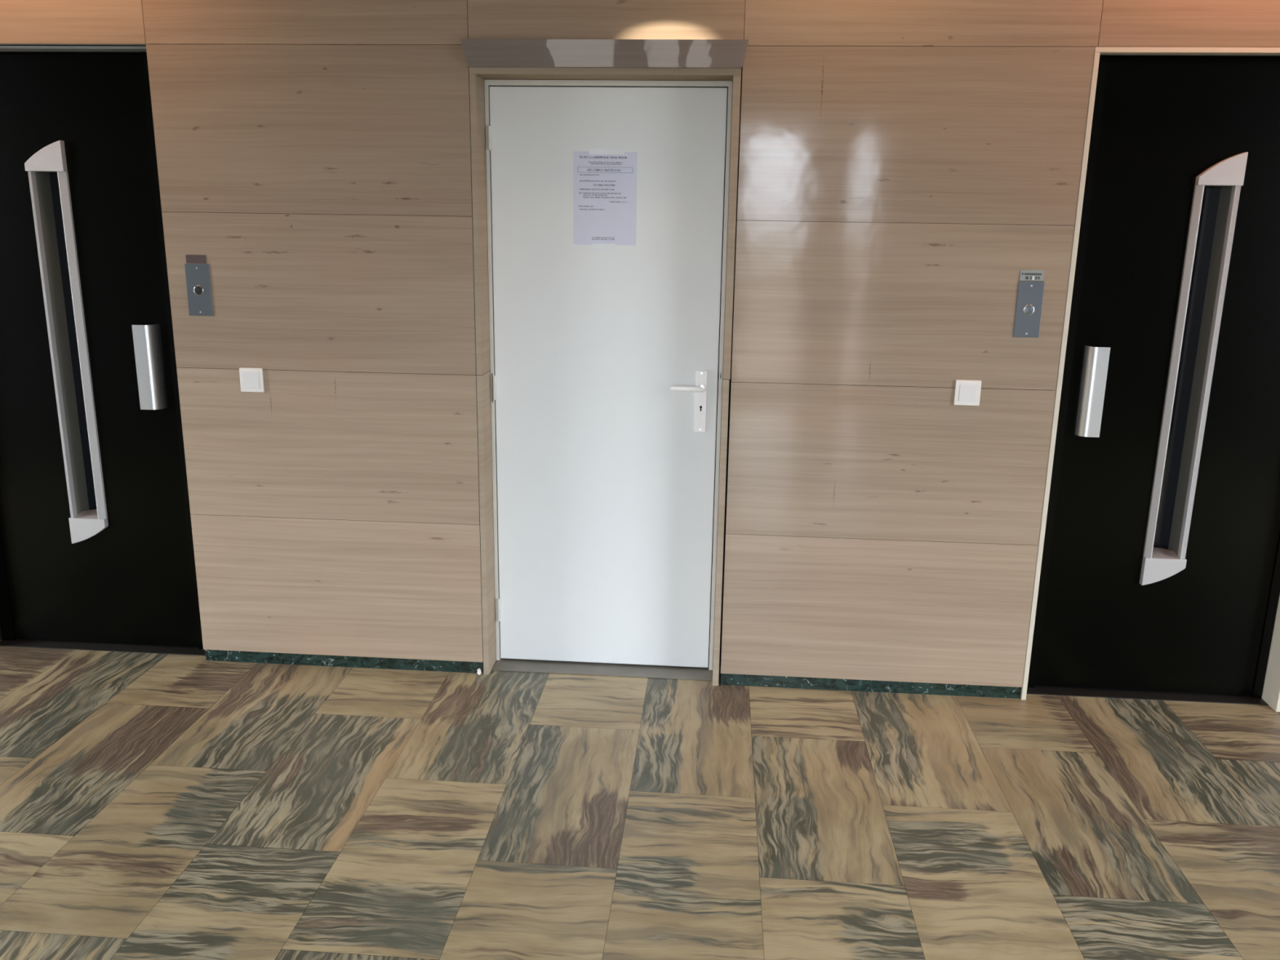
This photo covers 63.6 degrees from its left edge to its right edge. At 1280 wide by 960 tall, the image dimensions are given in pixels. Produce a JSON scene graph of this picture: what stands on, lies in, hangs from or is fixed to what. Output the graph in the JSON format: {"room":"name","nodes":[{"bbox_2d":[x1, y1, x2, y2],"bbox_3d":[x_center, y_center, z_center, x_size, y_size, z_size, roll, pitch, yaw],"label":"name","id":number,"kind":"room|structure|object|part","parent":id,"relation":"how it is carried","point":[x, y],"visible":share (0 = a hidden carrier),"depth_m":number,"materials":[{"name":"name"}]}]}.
{"room":"elevator lobby","nodes":[
{"label":"elevator lobby","id":0,"kind":"room"},
{"bbox_2d":[0,0,1279,687],"bbox_3d":[0.030,-0.615,3.571,8.700,2.750,0.420,2,14,4],"label":"wall","id":1,"kind":"structure","parent":0,"point":[902,164],"depth_m":3.37,"materials":[{"name":"wood veneer panelling"}]},
{"bbox_2d":[0,45,205,655],"bbox_3d":[-2.004,-0.410,3.720,0.846,2.120,0.225,2,14,4],"label":"door","id":2,"kind":"structure","parent":1,"relation":"in","point":[97,552],"depth_m":3.68,"materials":[{"name":"black paint"}]},
{"bbox_3d":[-2.080,-0.455,3.653,0.020,1.223,0.024,2,14,4],"label":"vision rail","id":3,"kind":"part","parent":2,"relation":"part of","materials":[{"name":"metal"}]},
{"bbox_3d":[-2.022,-0.455,3.648,0.136,1.422,0.024,2,14,4],"label":"vision frame","id":4,"kind":"part","parent":2,"relation":"part of","materials":[{"name":"metal"}]},
{"bbox_3d":[-2.017,-0.477,3.736,0.102,1.227,0.006,2,14,4],"label":"vision glass","id":5,"kind":"part","parent":2,"relation":"part of","materials":[{"name":"black glass"}]},
{"bbox_3d":[-1.966,-0.452,3.644,0.022,1.223,0.024,2,14,4],"label":"vision rail","id":6,"kind":"part","parent":2,"relation":"part of","materials":[{"name":"metal"}]},
{"bbox_3d":[-2.030,0.124,3.833,0.094,0.012,0.098,2,14,4],"label":"vision sill","id":7,"kind":"part","parent":2,"relation":"part of","materials":[{"name":"metal"}]},
{"bbox_3d":[-1.724,-0.395,3.622,0.081,0.297,0.025,-5,15,-23],"label":"pull handle","id":8,"kind":"part","parent":2,"relation":"part of","materials":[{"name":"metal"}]},
{"bbox_2d":[185,254,206,263],"bbox_3d":[-1.482,-0.737,3.442,0.068,0.028,0.003,2,14,4],"label":"label plate","id":9,"kind":"object","parent":1,"relation":"attached to","point":[192,259],"visible":1,"depth_m":3.44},
{"bbox_2d":[184,263,213,315],"bbox_3d":[-1.482,-0.638,3.465,0.084,0.172,0.007,2,14,4],"label":"panel","id":10,"kind":"object","parent":1,"relation":"attached to","point":[197,275],"visible":1,"depth_m":3.46,"materials":[{"name":"metal"}]},
{"bbox_2d":[239,367,264,392],"bbox_3d":[-1.327,-0.341,3.524,0.081,0.083,0.012,2,14,4],"label":"light switch","id":11,"kind":"object","parent":1,"relation":"attached to","point":[251,380],"visible":1,"depth_m":3.52,"materials":[{"name":"plastic"}]},
{"bbox_2d":[204,649,483,673],"bbox_3d":[-1.085,0.659,3.778,1.036,0.044,0.022,2,14,4],"label":"baseboard","id":12,"kind":"structure","parent":1,"relation":"attached to","point":[211,655],"depth_m":3.77,"materials":[{"name":"green stone"}]},
{"bbox_2d":[491,657,712,680],"bbox_3d":[-0.136,0.690,3.798,0.803,0.003,0.135,2,14,4],"label":"threshold","id":13,"kind":"object","parent":1,"relation":"attached to","point":[504,664],"depth_m":3.78,"materials":[{"name":"metal"}]},
{"bbox_2d":[460,39,748,68],"bbox_3d":[-0.112,-1.312,3.176,0.887,0.078,0.029,2,14,4],"label":"trim","id":14,"kind":"structure","parent":1,"relation":"attached to","point":[496,53],"depth_m":3.17,"materials":[{"name":"metal"}]},
{"bbox_2d":[469,66,741,685],"bbox_3d":[-0.120,-0.301,3.530,0.849,2.056,0.174,2,14,4],"label":"trim","id":15,"kind":"structure","parent":1,"relation":"attached to","point":[477,75],"depth_m":3.39,"materials":[{"name":"wood"}]},
{"bbox_2d":[484,80,732,670],"bbox_3d":[-0.120,-0.299,3.561,0.803,2.033,0.094,2,14,4],"label":"door","id":16,"kind":"structure","parent":1,"relation":"in","point":[606,364],"depth_m":3.55,"materials":[{"name":"paint"}]},
{"bbox_2d":[573,147,637,249],"bbox_3d":[-0.116,-0.928,3.411,0.210,0.324,0.002,2,14,4],"label":"paper notice","id":17,"kind":"object","parent":16,"relation":"attached to","point":[605,179],"visible":1,"depth_m":3.41,"materials":[{"name":"white paper"}]},
{"bbox_2d":[577,155,626,239],"bbox_3d":[-0.116,-0.931,3.410,0.181,0.268,0.001,2,14,4],"label":"print","id":18,"kind":"object","parent":17,"relation":"attached to","point":[602,180],"depth_m":3.41},
{"bbox_3d":[0.158,-0.308,3.497,0.112,0.019,0.015,2,14,6],"label":"handle lever","id":19,"kind":"part","parent":16,"relation":"part of","materials":[{"name":"metal"}]},
{"bbox_3d":[0.210,-0.270,3.546,0.040,0.214,0.006,2,14,4],"label":"handle plate","id":20,"kind":"part","parent":16,"relation":"part of","materials":[{"name":"metal"}]},
{"bbox_2d":[720,673,1021,698],"bbox_3d":[0.807,0.722,3.642,1.042,0.044,0.022,2,14,4],"label":"baseboard","id":21,"kind":"structure","parent":1,"relation":"attached to","point":[979,691],"depth_m":3.63,"materials":[{"name":"green stone"}]},
{"bbox_2d":[953,379,981,405],"bbox_3d":[1.063,-0.283,3.347,0.081,0.083,0.012,2,14,4],"label":"light switch","id":22,"kind":"object","parent":1,"relation":"attached to","point":[967,393],"visible":1,"depth_m":3.34,"materials":[{"name":"plastic"}]},
{"bbox_2d":[1013,280,1044,337],"bbox_3d":[1.234,-0.541,3.272,0.078,0.176,0.007,2,14,4],"label":"panel","id":23,"kind":"object","parent":1,"relation":"attached to","point":[1030,294],"visible":1,"depth_m":3.27,"materials":[{"name":"metal"}]},
{"bbox_2d":[1019,270,1044,280],"bbox_3d":[1.234,-0.644,3.248,0.072,0.033,0.004,2,14,4],"label":"label plate","id":24,"kind":"object","parent":1,"relation":"attached to","point":[1025,275],"visible":1,"depth_m":3.25,"materials":[{"name":"plastic"}]},
{"bbox_2d":[1021,272,1041,279],"bbox_3d":[1.231,-0.641,3.248,0.061,0.020,0.001,2,14,4],"label":"print","id":25,"kind":"object","parent":24,"relation":"attached to","point":[1024,275],"depth_m":3.25},
{"bbox_2d":[1020,46,1279,711],"bbox_3d":[1.786,-0.280,3.430,0.868,2.120,0.262,2,14,4],"label":"door","id":26,"kind":"structure","parent":1,"relation":"in","point":[1157,571],"depth_m":3.41,"materials":[{"name":"black paint"}]},
{"bbox_3d":[1.485,-0.289,3.392,0.077,0.297,0.024,10,17,32],"label":"pull handle","id":27,"kind":"part","parent":26,"relation":"part of","materials":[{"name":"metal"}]},
{"bbox_3d":[1.793,0.251,3.558,0.094,0.012,0.098,2,14,4],"label":"vision sill","id":28,"kind":"part","parent":26,"relation":"part of","materials":[{"name":"metal"}]},
{"bbox_3d":[1.743,-0.329,3.378,0.020,1.223,0.024,2,14,4],"label":"vision rail","id":29,"kind":"part","parent":26,"relation":"part of","materials":[{"name":"metal"}]},
{"bbox_3d":[1.806,-0.351,3.461,0.102,1.227,0.006,2,14,4],"label":"vision glass","id":30,"kind":"part","parent":26,"relation":"part of","materials":[{"name":"black glass"}]},
{"bbox_3d":[1.801,-0.328,3.374,0.136,1.422,0.024,2,14,4],"label":"vision frame","id":31,"kind":"part","parent":26,"relation":"part of","materials":[{"name":"metal"}]},
{"bbox_3d":[1.857,-0.325,3.370,0.022,1.223,0.024,2,14,4],"label":"vision rail","id":32,"kind":"part","parent":26,"relation":"part of","materials":[{"name":"metal"}]},
{"bbox_2d":[0,639,1279,959],"bbox_3d":[-0.238,1.473,0.794,8.900,0.060,6.800,2,14,4],"label":"floor","id":33,"kind":"structure","parent":0,"point":[153,806],"depth_m":2.85,"materials":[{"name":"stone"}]},
{"bbox_2d":[476,668,481,675],"bbox_3d":[-0.580,0.691,3.722,0.016,0.024,0.014,-12,19,-41],"label":"chip","id":34,"kind":"object","parent":33,"relation":"on","point":[479,672],"visible":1,"depth_m":3.72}
]}

